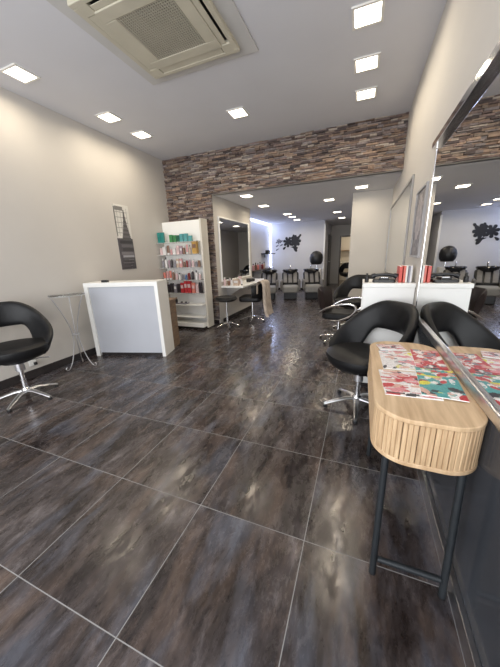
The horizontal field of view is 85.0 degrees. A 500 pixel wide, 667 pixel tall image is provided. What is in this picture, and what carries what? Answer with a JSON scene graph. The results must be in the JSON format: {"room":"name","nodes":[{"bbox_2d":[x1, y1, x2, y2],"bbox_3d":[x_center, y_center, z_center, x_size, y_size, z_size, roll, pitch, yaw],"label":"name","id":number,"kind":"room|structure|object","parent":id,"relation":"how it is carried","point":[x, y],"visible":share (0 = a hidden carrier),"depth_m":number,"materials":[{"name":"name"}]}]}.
{"room":"salon","nodes":[
{"label":"salon","id":0,"kind":"room"},
{"bbox_2d":[0,87,169,380],"bbox_3d":[-2.935,-0.912,2.730,0.120,3.200,7.000,4,17,21],"label":"wall","id":1,"kind":"structure","parent":0,"point":[61,177],"depth_m":3.65,"materials":[{"name":"paint"}]},
{"bbox_2d":[28,359,37,365],"bbox_3d":[-2.688,0.361,3.382,0.045,0.080,0.080,4,17,21],"label":"wall socket","id":2,"kind":"object","parent":1,"relation":"attached to","point":[31,362],"visible":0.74,"depth_m":3.38,"materials":[{"name":"white plastic"}]},
{"bbox_2d":[0,347,96,389],"bbox_3d":[-2.816,0.583,3.131,0.018,0.100,6.800,4,17,21],"label":"baseboard","id":3,"kind":"structure","parent":1,"relation":"attached to","point":[9,382],"depth_m":3.53,"materials":[{"name":"black wood"}]},
{"bbox_2d":[112,203,136,269],"bbox_3d":[-2.094,-1.604,4.572,0.014,1.020,0.320,4,17,21],"label":"poster","id":4,"kind":"object","parent":1,"relation":"attached to","point":[121,215],"visible":1,"depth_m":4.56,"materials":[{"name":"paper"}]},
{"bbox_2d":[0,0,446,159],"bbox_3d":[-0.990,-2.348,1.498,4.390,0.100,7.000,4,17,21],"label":"ceiling","id":5,"kind":"structure","parent":0,"point":[301,78],"depth_m":2.89,"materials":[{"name":"paint"}]},
{"bbox_2d":[0,63,40,83],"bbox_3d":[-2.296,-2.592,2.725,0.240,0.012,0.240,4,17,21],"label":"recessed light","id":6,"kind":"object","parent":5,"relation":"in","point":[13,70],"visible":1,"depth_m":2.71,"materials":[{"name":"white plastic"}]},
{"bbox_2d":[4,66,36,81],"bbox_3d":[-2.296,-2.594,2.725,0.196,0.007,0.196,4,17,21],"label":"diffuser","id":7,"kind":"object","parent":6,"relation":"attached to","point":[19,73],"depth_m":2.72,"materials":[{"name":"white plastic"}]},
{"bbox_2d":[95,111,122,123],"bbox_3d":[-1.866,-2.861,3.612,0.240,0.012,0.240,4,17,21],"label":"recessed light","id":8,"kind":"object","parent":5,"relation":"in","point":[107,116],"visible":1,"depth_m":3.60,"materials":[{"name":"white plastic"}]},
{"bbox_2d":[98,113,119,121],"bbox_3d":[-1.866,-2.863,3.612,0.196,0.007,0.196,4,17,21],"label":"diffuser","id":9,"kind":"object","parent":8,"relation":"attached to","point":[108,117],"depth_m":3.61,"materials":[{"name":"white plastic"}]},
{"bbox_2d":[130,130,153,139],"bbox_3d":[-1.646,-3.022,4.146,0.240,0.012,0.240,4,17,21],"label":"recessed light","id":10,"kind":"object","parent":5,"relation":"in","point":[141,134],"visible":1,"depth_m":4.13,"materials":[{"name":"white plastic"}]},
{"bbox_2d":[134,132,149,138],"bbox_3d":[-1.646,-3.023,4.146,0.196,0.007,0.196,4,17,21],"label":"diffuser","id":11,"kind":"object","parent":10,"relation":"attached to","point":[141,135],"depth_m":4.16,"materials":[{"name":"white plastic"}]},
{"bbox_2d":[47,0,258,84],"bbox_3d":[-0.709,-2.480,2.207,1.220,0.055,1.220,4,17,21],"label":"air conditioner","id":12,"kind":"object","parent":5,"relation":"attached to","point":[160,40],"visible":1,"depth_m":2.23,"materials":[{"name":"plastic"}]},
{"bbox_2d":[116,0,205,59],"bbox_3d":[-0.705,-2.463,2.221,0.500,0.008,0.500,4,17,21],"label":"grille","id":13,"kind":"object","parent":12,"relation":"attached to","point":[139,18],"depth_m":2.20,"materials":[{"name":"plastic"}]},
{"bbox_2d":[226,106,249,118],"bbox_3d":[-0.159,-2.926,3.619,0.240,0.012,0.240,4,17,21],"label":"recessed light","id":14,"kind":"object","parent":5,"relation":"in","point":[239,112],"visible":1,"depth_m":3.60,"materials":[{"name":"white plastic"}]},
{"bbox_2d":[229,109,246,117],"bbox_3d":[-0.159,-2.928,3.619,0.196,0.007,0.196,4,17,21],"label":"diffuser","id":15,"kind":"object","parent":14,"relation":"attached to","point":[234,113],"depth_m":3.62,"materials":[{"name":"white plastic"}]},
{"bbox_2d":[355,86,376,101],"bbox_3d":[1.400,-2.890,3.291,0.240,0.012,0.240,4,17,21],"label":"recessed light","id":16,"kind":"object","parent":5,"relation":"in","point":[371,92],"visible":1,"depth_m":3.28,"materials":[{"name":"white plastic"}]},
{"bbox_2d":[357,88,374,99],"bbox_3d":[1.400,-2.891,3.291,0.196,0.007,0.196,4,17,21],"label":"diffuser","id":17,"kind":"object","parent":16,"relation":"attached to","point":[367,93],"depth_m":3.29,"materials":[{"name":"white plastic"}]},
{"bbox_2d":[354,52,379,73],"bbox_3d":[1.180,-2.729,2.757,0.240,0.012,0.240,4,17,21],"label":"recessed light","id":18,"kind":"object","parent":5,"relation":"in","point":[368,62],"visible":1,"depth_m":2.75,"materials":[{"name":"white plastic"}]},
{"bbox_2d":[356,55,377,71],"bbox_3d":[1.180,-2.730,2.756,0.196,0.007,0.196,4,17,21],"label":"diffuser","id":19,"kind":"object","parent":18,"relation":"attached to","point":[368,62],"depth_m":2.75,"materials":[{"name":"white plastic"}]},
{"bbox_2d":[351,0,384,30],"bbox_3d":[0.945,-2.557,2.187,0.240,0.012,0.240,4,17,21],"label":"recessed light","id":20,"kind":"object","parent":5,"relation":"in","point":[369,13],"visible":1,"depth_m":2.18,"materials":[{"name":"white plastic"}]},
{"bbox_2d":[0,280,465,666],"bbox_3d":[1.394,-0.656,7.254,4.890,0.080,18.100,4,17,21],"label":"floor","id":21,"kind":"structure","parent":0,"point":[202,503],"depth_m":1.49,"materials":[{"name":"tile"}]},
{"bbox_2d":[0,301,58,412],"bbox_3d":[-2.431,0.197,2.812,0.693,0.989,0.732,11,20,38],"label":"tub chair","id":22,"kind":"object","parent":21,"relation":"on","point":[17,352],"visible":1,"depth_m":2.86,"materials":[{"name":"black leather"}]},
{"bbox_2d":[48,292,96,370],"bbox_3d":[-2.296,-0.027,3.575,0.408,0.980,0.408,4,17,21],"label":"wire side table","id":23,"kind":"object","parent":21,"relation":"on","point":[69,294],"visible":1,"depth_m":3.53,"materials":[{"name":"silver glass"}]},
{"bbox_2d":[83,279,179,355],"bbox_3d":[-1.742,-0.273,4.204,1.087,1.080,0.660,0,16,7],"label":"reception desk","id":24,"kind":"object","parent":21,"relation":"on","point":[127,317],"visible":0.97,"depth_m":3.92,"materials":[{"name":"white laminate"}]},
{"bbox_2d":[162,218,213,329],"bbox_3d":[-1.286,-1.129,5.376,0.970,2.050,0.360,4,17,21],"label":"display shelf","id":25,"kind":"object","parent":21,"relation":"on","point":[198,314],"visible":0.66,"depth_m":5.38,"materials":[{"name":"white laminate"}]},
{"bbox_2d":[157,233,160,242],"bbox_3d":[-1.750,-1.850,5.282,0.069,0.190,0.050,4,17,21],"label":"product box","id":26,"kind":"object","parent":25,"relation":"on","point":[158,234],"visible":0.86,"depth_m":5.26,"materials":[{"name":"cardboard"}]},
{"bbox_2d":[160,232,164,242],"bbox_3d":[-1.683,-1.845,5.256,0.065,0.190,0.047,4,17,21],"label":"product box","id":27,"kind":"object","parent":25,"relation":"on","point":[162,235],"visible":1,"depth_m":5.24,"materials":[{"name":"cardboard"}]},
{"bbox_2d":[162,247,166,254],"bbox_3d":[-1.660,-1.609,5.317,0.069,0.151,0.050,4,17,21],"label":"product box","id":28,"kind":"object","parent":25,"relation":"on","point":[163,248],"visible":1,"depth_m":5.30,"materials":[{"name":"cardboard"}]},
{"bbox_2d":[169,235,172,242],"bbox_3d":[-1.496,-1.805,5.191,0.071,0.135,0.051,4,17,21],"label":"product box","id":29,"kind":"object","parent":25,"relation":"on","point":[170,236],"visible":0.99,"depth_m":5.17,"materials":[{"name":"cardboard"}]},
{"bbox_2d":[170,283,173,292],"bbox_3d":[-1.559,-0.918,5.483,0.071,0.184,0.051,4,17,21],"label":"product box","id":30,"kind":"object","parent":25,"relation":"on","point":[171,284],"visible":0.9,"depth_m":5.46,"materials":[{"name":"cardboard"}]},
{"bbox_2d":[177,284,180,292],"bbox_3d":[-1.405,-0.901,5.425,0.071,0.173,0.051,4,17,21],"label":"product box","id":31,"kind":"object","parent":25,"relation":"on","point":[178,285],"visible":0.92,"depth_m":5.40,"materials":[{"name":"plastic"}]},
{"bbox_2d":[179,234,183,241],"bbox_3d":[-1.276,-1.791,5.104,0.074,0.140,0.054,4,17,21],"label":"product box","id":32,"kind":"object","parent":25,"relation":"on","point":[180,235],"visible":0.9,"depth_m":5.08,"materials":[{"name":"cardboard"}]},
{"bbox_2d":[180,283,184,292],"bbox_3d":[-1.329,-0.906,5.392,0.071,0.194,0.051,4,17,21],"label":"product box","id":33,"kind":"object","parent":25,"relation":"on","point":[181,284],"visible":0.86,"depth_m":5.37,"materials":[{"name":"cardboard"}]},
{"bbox_2d":[176,301,189,303],"bbox_3d":[-1.344,-0.619,5.463,0.220,0.045,0.140,4,17,21],"label":"display tray","id":34,"kind":"object","parent":25,"relation":"on","point":[180,302],"visible":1,"depth_m":5.44,"materials":[{"name":"plastic"}]},
{"bbox_2d":[183,233,187,241],"bbox_3d":[-1.189,-1.784,5.071,0.078,0.140,0.057,4,17,21],"label":"product box","id":35,"kind":"object","parent":25,"relation":"on","point":[185,236],"visible":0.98,"depth_m":5.05,"materials":[{"name":"cardboard"}]},
{"bbox_2d":[184,281,187,292],"bbox_3d":[-1.253,-0.916,5.358,0.067,0.227,0.049,4,17,21],"label":"product box","id":36,"kind":"object","parent":25,"relation":"on","point":[185,282],"visible":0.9,"depth_m":5.34,"materials":[{"name":"cardboard"}]},
{"bbox_2d":[187,281,191,292],"bbox_3d":[-1.176,-0.910,5.328,0.078,0.227,0.057,4,17,21],"label":"product box","id":37,"kind":"object","parent":25,"relation":"on","point":[189,286],"visible":0.9,"depth_m":5.30,"materials":[{"name":"cardboard"}]},
{"bbox_2d":[191,283,195,292],"bbox_3d":[-1.090,-0.888,5.299,0.071,0.194,0.051,4,17,21],"label":"product box","id":38,"kind":"object","parent":25,"relation":"on","point":[192,284],"visible":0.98,"depth_m":5.28,"materials":[{"name":"cardboard"}]},
{"bbox_2d":[191,241,198,253],"bbox_3d":[-1.020,-1.598,5.057,0.098,0.227,0.071,4,17,21],"label":"product box","id":39,"kind":"object","parent":25,"relation":"on","point":[194,243],"visible":1,"depth_m":5.03,"materials":[{"name":"cardboard"}]},
{"bbox_2d":[199,282,202,292],"bbox_3d":[-0.946,-0.882,5.242,0.059,0.205,0.043,4,17,21],"label":"product box","id":40,"kind":"object","parent":25,"relation":"on","point":[200,283],"visible":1,"depth_m":5.23,"materials":[{"name":"cardboard"}]},
{"bbox_2d":[215,295,239,329],"bbox_3d":[-0.452,-0.434,5.439,0.477,0.620,0.469,4,17,21],"label":"stool","id":41,"kind":"object","parent":21,"relation":"on","point":[225,298],"visible":1,"depth_m":5.34,"materials":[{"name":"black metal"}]},
{"bbox_2d":[239,283,264,323],"bbox_3d":[0.062,-0.681,5.855,0.578,0.830,0.591,2,16,14],"label":"chair","id":42,"kind":"object","parent":21,"relation":"on","point":[253,297],"visible":0.83,"depth_m":5.62,"materials":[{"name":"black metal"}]},
{"bbox_2d":[256,279,273,316],"bbox_3d":[0.308,-0.732,5.580,0.284,0.713,0.440,4,17,21],"label":"towel","id":43,"kind":"object","parent":42,"relation":"on","point":[267,304],"visible":0.94,"depth_m":5.52,"materials":[{"name":"beige fabric"}]},
{"bbox_2d":[261,266,278,299],"bbox_3d":[0.628,-1.678,8.939,0.620,1.014,1.299,0,16,8],"label":"chair","id":44,"kind":"object","parent":21,"relation":"on","point":[271,276],"visible":0.66,"depth_m":8.89,"materials":[{"name":"leather"}]},
{"bbox_2d":[262,270,276,274],"bbox_3d":[0.665,-2.006,9.207,0.520,0.255,0.598,0,16,8],"label":"basin","id":45,"kind":"object","parent":44,"relation":"in","point":[265,272],"depth_m":8.99,"materials":[{"name":"ceramic"}]},
{"bbox_2d":[280,265,300,298],"bbox_3d":[1.311,-1.683,8.870,0.620,1.014,1.299,0,16,8],"label":"chair","id":46,"kind":"object","parent":21,"relation":"on","point":[290,283],"visible":1,"depth_m":8.59,"materials":[{"name":"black leather"}]},
{"bbox_2d":[283,269,297,273],"bbox_3d":[1.348,-2.011,9.137,0.520,0.255,0.598,0,16,8],"label":"basin","id":47,"kind":"object","parent":46,"relation":"in","point":[286,271],"depth_m":8.92,"materials":[{"name":"ceramic"}]},
{"bbox_2d":[302,265,323,298],"bbox_3d":[1.994,-1.689,8.800,0.620,1.014,1.299,0,16,8],"label":"chair","id":48,"kind":"object","parent":21,"relation":"on","point":[311,280],"visible":0.88,"depth_m":8.66,"materials":[{"name":"black leather"}]},
{"bbox_2d":[303,268,318,273],"bbox_3d":[2.032,-2.017,9.068,0.520,0.255,0.598,0,16,8],"label":"basin","id":49,"kind":"object","parent":48,"relation":"in","point":[312,270],"depth_m":8.85,"materials":[{"name":"ceramic"}]},
{"bbox_2d":[310,251,322,277],"bbox_3d":[2.399,-2.238,9.878,0.540,1.450,0.560,4,17,21],"label":"dryer","id":50,"kind":"object","parent":21,"relation":"on","point":[316,257],"visible":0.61,"depth_m":9.55,"materials":[{"name":"black plastic"}]},
{"bbox_2d":[310,251,322,263],"bbox_3d":[2.352,-2.697,9.670,0.470,0.450,0.400,4,17,21],"label":"hood","id":51,"kind":"object","parent":50,"relation":"attached to","point":[316,257],"depth_m":9.53,"materials":[{"name":"black plastic"}]},
{"bbox_2d":[318,286,360,343],"bbox_3d":[1.448,-0.291,4.266,0.790,0.855,0.695,8,19,33],"label":"chair","id":52,"kind":"object","parent":21,"relation":"on","point":[325,296],"visible":0.72,"depth_m":4.21,"materials":[{"name":"black leather"}]},
{"bbox_2d":[338,262,348,285],"bbox_3d":[4.057,-2.465,11.354,0.732,0.959,0.699,8,19,31],"label":"tub chair","id":53,"kind":"object","parent":21,"relation":"on","point":[345,265],"visible":0.4,"depth_m":11.48,"materials":[{"name":"black leather"}]},
{"bbox_2d":[339,250,349,279],"bbox_3d":[5.097,-3.470,13.807,1.440,1.470,0.560,4,17,21],"label":"shelving unit","id":54,"kind":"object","parent":21,"relation":"on","point":[341,263],"depth_m":13.78,"materials":[{"name":"white laminate"}]},
{"bbox_2d":[333,274,372,327],"bbox_3d":[1.883,-0.563,4.974,0.706,0.959,0.732,-14,20,-36],"label":"tub chair","id":55,"kind":"object","parent":21,"relation":"on","point":[353,282],"visible":0.46,"depth_m":5.10,"materials":[{"name":"black leather"}]},
{"bbox_2d":[323,300,418,423],"bbox_3d":[1.026,0.213,2.405,0.694,0.939,0.732,-7,17,-15],"label":"tub chair","id":56,"kind":"object","parent":21,"relation":"on","point":[347,352],"visible":0.74,"depth_m":2.42,"materials":[{"name":"black leather"}]},
{"bbox_2d":[360,279,415,386],"bbox_3d":[1.379,-0.004,2.860,0.442,1.080,0.460,4,17,21],"label":"base cabinet","id":57,"kind":"object","parent":21,"relation":"on","point":[372,292],"visible":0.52,"depth_m":2.59,"materials":[{"name":"white laminate"}]},
{"bbox_2d":[371,273,398,282],"bbox_3d":[1.294,-0.540,2.627,0.239,0.086,0.151,6,18,27],"label":"telephone","id":58,"kind":"object","parent":57,"relation":"on","point":[374,275],"visible":1,"depth_m":2.59,"materials":[{"name":"black plastic"}]},
{"bbox_2d":[396,265,402,282],"bbox_3d":[1.429,-0.571,2.607,0.026,0.146,0.200,4,17,21],"label":"folder","id":59,"kind":"object","parent":57,"relation":"on","point":[399,268],"visible":0.95,"depth_m":2.53,"materials":[{"name":"plastic"}]},
{"bbox_2d":[401,265,406,282],"bbox_3d":[1.455,-0.572,2.596,0.018,0.151,0.200,4,17,19],"label":"folder","id":60,"kind":"object","parent":57,"relation":"on","point":[404,266],"visible":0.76,"depth_m":2.52,"materials":[{"name":"plastic"}]},
{"bbox_2d":[405,265,408,282],"bbox_3d":[1.474,-0.570,2.589,0.016,0.151,0.200,4,17,21],"label":"folder","id":61,"kind":"object","parent":57,"relation":"on","point":[407,267],"visible":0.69,"depth_m":2.50,"materials":[{"name":"plastic"}]},
{"bbox_2d":[407,265,410,282],"bbox_3d":[1.491,-0.568,2.583,0.015,0.149,0.200,4,17,19],"label":"folder","id":62,"kind":"object","parent":57,"relation":"on","point":[409,268],"visible":0.52,"depth_m":2.50,"materials":[{"name":"plastic"}]},
{"bbox_2d":[409,265,412,282],"bbox_3d":[1.508,-0.568,2.576,0.016,0.151,0.200,4,17,21],"label":"folder","id":63,"kind":"object","parent":57,"relation":"on","point":[409,265],"visible":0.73,"depth_m":2.49,"materials":[{"name":"plastic"}]},
{"bbox_2d":[366,341,487,600],"bbox_3d":[0.812,0.565,1.452,0.364,0.800,0.940,4,17,21],"label":"console table","id":64,"kind":"object","parent":21,"relation":"on","point":[445,437],"visible":0.73,"depth_m":1.01,"materials":[{"name":"brown wood"}]},
{"bbox_2d":[376,344,405,350],"bbox_3d":[0.850,0.084,1.645,0.140,0.005,0.100,1,16,10],"label":"magazine","id":65,"kind":"object","parent":64,"relation":"on","point":[392,347],"visible":1,"depth_m":1.64,"materials":[{"name":"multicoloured paper"}]},
{"bbox_2d":[378,350,415,371],"bbox_3d":[0.811,0.143,1.460,0.200,0.005,0.280,4,17,19],"label":"magazine","id":66,"kind":"object","parent":64,"relation":"on","point":[393,360],"visible":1,"depth_m":1.45,"materials":[{"name":"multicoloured paper"}]},
{"bbox_2d":[410,349,448,370],"bbox_3d":[0.943,0.137,1.449,0.135,0.005,0.290,5,17,23],"label":"magazine","id":67,"kind":"object","parent":66,"relation":"on","point":[422,358],"visible":1,"depth_m":1.43,"materials":[{"name":"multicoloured paper"}]},
{"bbox_2d":[379,369,443,400],"bbox_3d":[0.695,0.220,1.206,0.205,0.005,0.255,3,17,18],"label":"magazine","id":68,"kind":"object","parent":64,"relation":"on","point":[396,383],"visible":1,"depth_m":1.19,"materials":[{"name":"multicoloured paper"}]},
{"bbox_2d":[415,367,469,401],"bbox_3d":[0.826,0.213,1.195,0.155,0.005,0.300,6,18,25],"label":"magazine","id":69,"kind":"object","parent":68,"relation":"on","point":[437,383],"visible":1,"depth_m":1.17,"materials":[{"name":"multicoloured paper"}]},
{"bbox_2d":[215,196,251,317],"bbox_3d":[-0.348,-1.693,6.408,0.120,2.500,1.830,4,17,21],"label":"wall","id":70,"kind":"structure","parent":0,"point":[224,208],"depth_m":6.17,"materials":[{"name":"paint"}]},
{"bbox_2d":[217,216,250,281],"bbox_3d":[-0.307,-1.913,6.264,0.030,1.280,1.640,4,17,21],"label":"wall mirror","id":71,"kind":"object","parent":70,"relation":"attached to","point":[234,235],"visible":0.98,"depth_m":6.12,"materials":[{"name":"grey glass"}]},
{"bbox_2d":[223,305,250,321],"bbox_3d":[-0.238,-0.526,6.720,0.020,0.080,1.820,4,17,21],"label":"baseboard","id":72,"kind":"structure","parent":70,"relation":"attached to","point":[248,307],"depth_m":6.54,"materials":[{"name":"black wood"}]},
{"bbox_2d":[221,279,263,294],"bbox_3d":[-0.043,-1.081,6.450,0.500,0.280,1.760,4,17,21],"label":"countertop","id":73,"kind":"structure","parent":70,"relation":"attached to","point":[230,289],"depth_m":5.94,"materials":[{"name":"white laminate"}]},
{"bbox_2d":[233,279,239,285],"bbox_3d":[-0.283,-1.071,5.698,0.110,0.130,0.079,4,17,21],"label":"product box","id":74,"kind":"object","parent":73,"relation":"on","point":[236,282],"visible":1,"depth_m":5.67,"materials":[{"name":"cardboard"}]},
{"bbox_2d":[246,278,254,281],"bbox_3d":[0.022,-1.238,6.317,0.190,0.088,0.175,-6,16,-12],"label":"hairdryer","id":75,"kind":"object","parent":73,"relation":"on","point":[247,279],"visible":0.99,"depth_m":6.33,"materials":[{"name":"black plastic"}]},
{"bbox_2d":[250,220,269,278],"bbox_3d":[0.062,-2.515,9.236,0.120,2.500,3.950,4,17,21],"label":"wall","id":76,"kind":"structure","parent":0,"point":[260,233],"depth_m":9.70,"materials":[{"name":"paint"}]},
{"bbox_2d":[252,267,273,276],"bbox_3d":[0.419,-2.213,9.770,0.200,0.200,2.300,4,17,21],"label":"shelf","id":77,"kind":"object","parent":76,"relation":"attached to","point":[268,268],"visible":0.66,"depth_m":9.38,"materials":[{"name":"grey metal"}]},
{"bbox_2d":[167,115,404,322],"bbox_3d":[0.337,-1.689,5.033,4.190,3.200,0.120,4,17,21],"label":"wall","id":78,"kind":"structure","parent":0,"point":[213,195],"depth_m":5.20,"materials":[{"name":"paint"}]},
{"bbox_2d":[162,112,408,319],"bbox_3d":[0.305,-1.705,4.947,4.186,3.120,0.049,4,17,21],"label":"cladding","id":79,"kind":"object","parent":78,"relation":"attached to","point":[340,139],"depth_m":4.53,"materials":[{"name":"stone"}]},
{"bbox_2d":[271,220,331,287],"bbox_3d":[2.212,-3.263,11.578,2.080,2.500,2.400,4,17,21],"label":"wall","id":80,"kind":"structure","parent":0,"point":[312,232],"depth_m":10.44,"materials":[{"name":"paint"}]},
{"bbox_2d":[283,234,300,251],"bbox_3d":[1.602,-3.444,10.419,0.718,0.641,0.012,4,17,21],"label":"wall decal","id":81,"kind":"object","parent":80,"relation":"attached to","point":[295,240],"visible":1,"depth_m":10.40,"materials":[{"name":"black plastic"}]},
{"bbox_2d":[283,237,291,246],"bbox_3d":[1.462,-3.502,10.460,0.390,0.385,0.012,4,17,21],"label":"flower","id":82,"kind":"object","parent":81,"relation":"on","point":[288,241],"depth_m":10.45,"materials":[{"name":"black plastic"}]},
{"bbox_2d":[290,235,300,246],"bbox_3d":[1.721,-3.509,10.351,0.440,0.440,0.012,4,17,21],"label":"flower","id":83,"kind":"object","parent":81,"relation":"on","point":[295,240],"depth_m":10.35,"materials":[{"name":"black plastic"}]},
{"bbox_2d":[322,224,325,279],"bbox_3d":[2.739,-2.808,10.137,0.055,2.380,0.025,4,17,21],"label":"trim","id":84,"kind":"structure","parent":80,"relation":"attached to","point":[324,224],"depth_m":10.06,"materials":[{"name":"white laminate"}]},
{"bbox_2d":[326,235,331,285],"bbox_3d":[3.425,-3.134,11.735,0.079,2.080,0.900,4,17,21],"label":"door","id":85,"kind":"structure","parent":80,"relation":"in","point":[329,236],"depth_m":11.56,"materials":[{"name":"wood"}]},
{"bbox_2d":[215,171,401,225],"bbox_3d":[2.581,-4.078,9.648,4.890,0.100,11.130,4,17,21],"label":"ceiling","id":86,"kind":"structure","parent":0,"point":[305,201],"depth_m":5.83,"materials":[{"name":"paint"}]},
{"bbox_2d":[238,194,253,197],"bbox_3d":[-0.067,-2.691,5.336,0.240,0.012,0.240,4,17,21],"label":"recessed light","id":87,"kind":"object","parent":86,"relation":"in","point":[244,195],"visible":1,"depth_m":5.30,"materials":[{"name":"white plastic"}]},
{"bbox_2d":[250,219,270,266],"bbox_3d":[0.164,-2.905,9.156,0.065,1.685,3.590,4,17,21],"label":"led strip","id":88,"kind":"object","parent":86,"relation":"attached to","point":[250,219],"visible":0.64,"depth_m":10.55,"materials":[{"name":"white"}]},
{"bbox_2d":[323,198,334,201],"bbox_3d":[1.748,-2.955,6.024,0.240,0.012,0.240,4,17,21],"label":"recessed light","id":89,"kind":"object","parent":86,"relation":"in","point":[329,199],"visible":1,"depth_m":5.99,"materials":[{"name":"white plastic"}]},
{"bbox_2d":[354,184,368,188],"bbox_3d":[2.023,-2.654,4.936,0.240,0.012,0.240,4,17,21],"label":"recessed light","id":90,"kind":"object","parent":86,"relation":"in","point":[367,185],"visible":1,"depth_m":4.91,"materials":[{"name":"white plastic"}]},
{"bbox_2d":[330,224,350,283],"bbox_3d":[4.423,-3.467,12.009,1.890,2.500,0.100,4,17,21],"label":"wall","id":91,"kind":"structure","parent":0,"point":[337,231],"depth_m":12.11,"materials":[{"name":"paint"}]},
{"bbox_2d":[338,235,349,283],"bbox_3d":[4.259,-3.269,12.136,0.560,2.060,0.160,4,17,21],"label":"door frame","id":92,"kind":"structure","parent":91,"relation":"in","point":[346,235],"depth_m":12.08,"materials":[{"name":"grey wood"}]},
{"bbox_2d":[340,237,349,261],"bbox_3d":[4.822,-3.777,13.043,2.200,2.500,2.200,4,17,21],"label":"wall","id":93,"kind":"structure","parent":0,"point":[345,241],"depth_m":13.98,"materials":[{"name":"paint"}]},
{"bbox_2d":[348,188,393,311],"bbox_3d":[2.739,-1.799,6.385,0.720,2.500,1.650,4,17,21],"label":"wall","id":94,"kind":"structure","parent":0,"point":[370,209],"depth_m":5.52,"materials":[{"name":"paint"}]},
{"bbox_2d":[385,0,499,664],"bbox_3d":[2.575,-1.711,4.823,0.120,3.200,15.200,4,17,21],"label":"wall","id":95,"kind":"structure","parent":0,"point":[468,31],"depth_m":2.06,"materials":[{"name":"paint"}]},
{"bbox_2d":[384,174,414,278],"bbox_3d":[2.260,-1.485,4.252,0.022,1.200,2.590,4,17,21],"label":"wall mirror","id":96,"kind":"object","parent":95,"relation":"attached to","point":[400,211],"visible":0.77,"depth_m":3.80,"materials":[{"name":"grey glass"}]},
{"bbox_2d":[409,181,429,257],"bbox_3d":[1.546,-1.012,2.505,0.020,0.600,0.460,4,17,21],"label":"framed poster","id":97,"kind":"object","parent":95,"relation":"attached to","point":[422,194],"visible":1,"depth_m":2.46,"materials":[{"name":"paper"}]},
{"bbox_2d":[411,187,425,254],"bbox_3d":[1.549,-1.011,2.504,0.007,0.560,0.420,4,17,21],"label":"print","id":98,"kind":"object","parent":97,"relation":"attached to","point":[420,205],"depth_m":2.48,"materials":[{"name":"paper"}]},
{"bbox_2d":[417,469,481,666],"bbox_3d":[0.610,1.191,0.590,0.022,0.085,4.460,4,17,21],"label":"baseboard","id":99,"kind":"structure","parent":95,"relation":"attached to","point":[469,650],"depth_m":1.08,"materials":[{"name":"tile"}]},
{"bbox_2d":[414,326,499,666],"bbox_3d":[0.617,0.808,0.472,0.023,0.715,4.460,4,17,21],"label":"wainscoting","id":100,"kind":"structure","parent":95,"relation":"attached to","point":[476,556],"depth_m":0.94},
{"bbox_2d":[415,40,499,431],"bbox_3d":[0.603,-0.196,0.274,0.045,1.317,4.275,4,17,21],"label":"wall mirror","id":101,"kind":"object","parent":95,"relation":"attached to","point":[458,298],"visible":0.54,"depth_m":1.26,"materials":[{"name":"silver glass"}]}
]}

